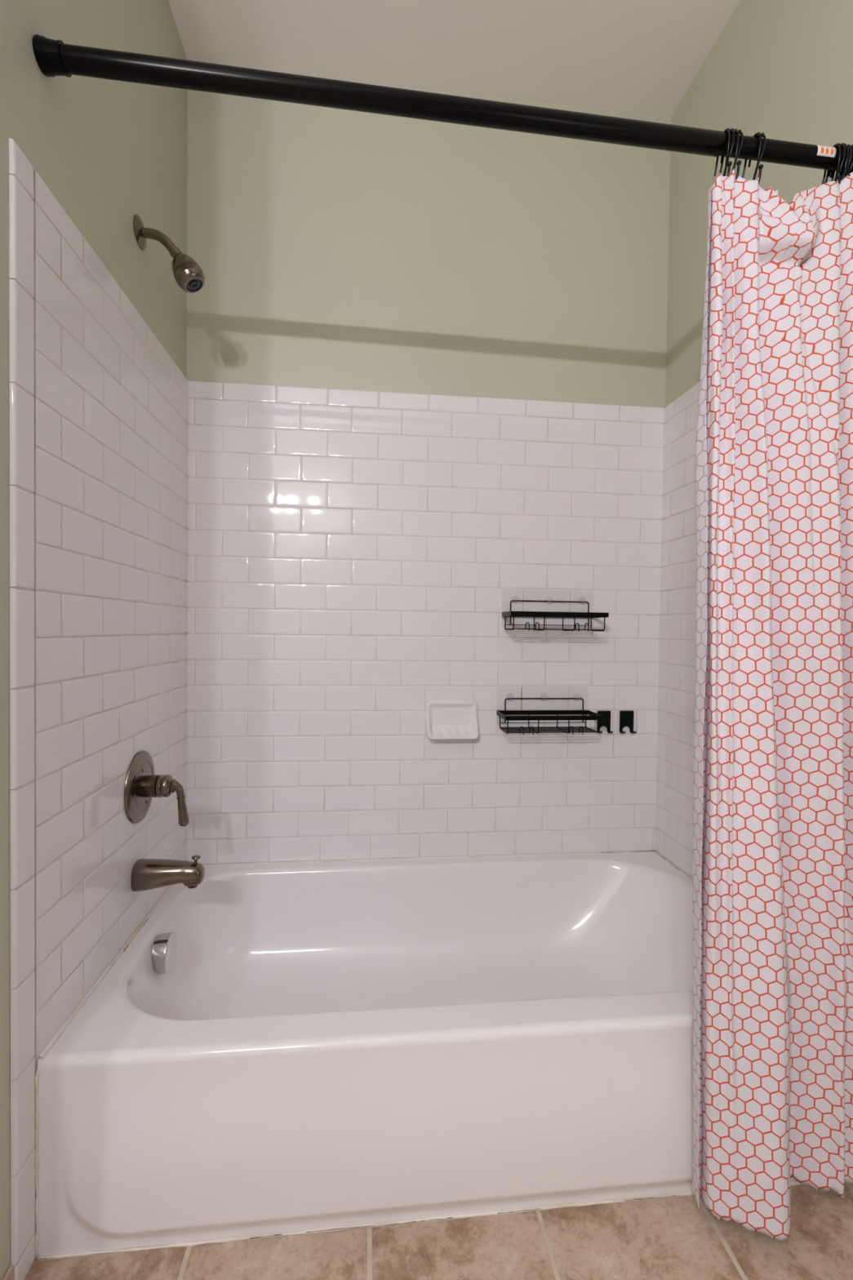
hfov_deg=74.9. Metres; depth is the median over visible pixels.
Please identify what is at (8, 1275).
baseboard
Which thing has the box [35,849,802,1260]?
bathtub
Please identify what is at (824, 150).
print
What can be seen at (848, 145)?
curtain hook
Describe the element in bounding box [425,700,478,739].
soap dish
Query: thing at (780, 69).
wall
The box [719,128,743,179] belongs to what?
curtain hook
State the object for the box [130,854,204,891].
tub spout
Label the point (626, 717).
hook
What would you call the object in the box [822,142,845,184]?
curtain hook
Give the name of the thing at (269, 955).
basin
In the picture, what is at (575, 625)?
basket
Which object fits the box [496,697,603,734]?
rack
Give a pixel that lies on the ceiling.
(635, 56)
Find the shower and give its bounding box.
[133,214,204,293]
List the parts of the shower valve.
lever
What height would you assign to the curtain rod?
0.076 m
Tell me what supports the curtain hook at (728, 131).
hanging from the curtain rod
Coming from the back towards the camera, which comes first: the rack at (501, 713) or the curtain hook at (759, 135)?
the rack at (501, 713)
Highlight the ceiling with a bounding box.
[168,0,740,117]
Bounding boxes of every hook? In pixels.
[596,711,613,733]
[619,711,636,733]
[713,128,734,176]
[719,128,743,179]
[742,132,765,184]
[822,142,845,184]
[824,143,852,183]
[831,144,852,181]
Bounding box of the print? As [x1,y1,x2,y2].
[821,146,834,154]
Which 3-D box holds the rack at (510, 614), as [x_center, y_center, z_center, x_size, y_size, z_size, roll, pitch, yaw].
[0.394,-0.093,1.721,0.303,0.131,0.122,1,1,-6]
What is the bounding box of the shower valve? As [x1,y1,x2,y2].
[124,750,189,826]
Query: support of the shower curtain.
hanging from the curtain hook at (737, 132)
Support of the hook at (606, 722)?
attached to the wall at (425, 360)
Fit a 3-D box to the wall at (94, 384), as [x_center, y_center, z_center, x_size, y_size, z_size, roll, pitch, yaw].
[-0.701,-0.333,0.938,0.130,2.719,1.659,1,1,-6]
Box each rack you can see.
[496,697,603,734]
[502,600,608,631]
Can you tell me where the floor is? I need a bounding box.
[24,1182,852,1279]
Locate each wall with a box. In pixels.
[0,0,188,1279]
[186,74,671,864]
[655,0,852,879]
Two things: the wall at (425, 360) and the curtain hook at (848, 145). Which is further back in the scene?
the wall at (425, 360)
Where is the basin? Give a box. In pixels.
[46,851,693,1053]
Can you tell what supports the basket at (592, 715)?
on the rack at (501, 713)
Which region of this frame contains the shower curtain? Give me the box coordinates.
[692,168,852,1240]
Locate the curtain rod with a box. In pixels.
[32,34,852,175]
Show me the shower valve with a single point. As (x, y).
(142, 784)
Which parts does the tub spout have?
diverter knob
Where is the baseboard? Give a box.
[1,1265,13,1279]
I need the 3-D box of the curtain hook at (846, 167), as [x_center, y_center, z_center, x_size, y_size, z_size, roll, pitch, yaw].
[0.792,-0.891,1.073,0.015,0.107,0.052,0,1,-12]
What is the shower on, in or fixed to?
attached to the wall at (94, 384)
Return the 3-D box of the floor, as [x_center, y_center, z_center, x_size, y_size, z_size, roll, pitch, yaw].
[0.446,1.093,0.318,3.950,0.080,3.189,1,1,-6]
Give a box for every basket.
[498,711,599,733]
[504,615,605,631]

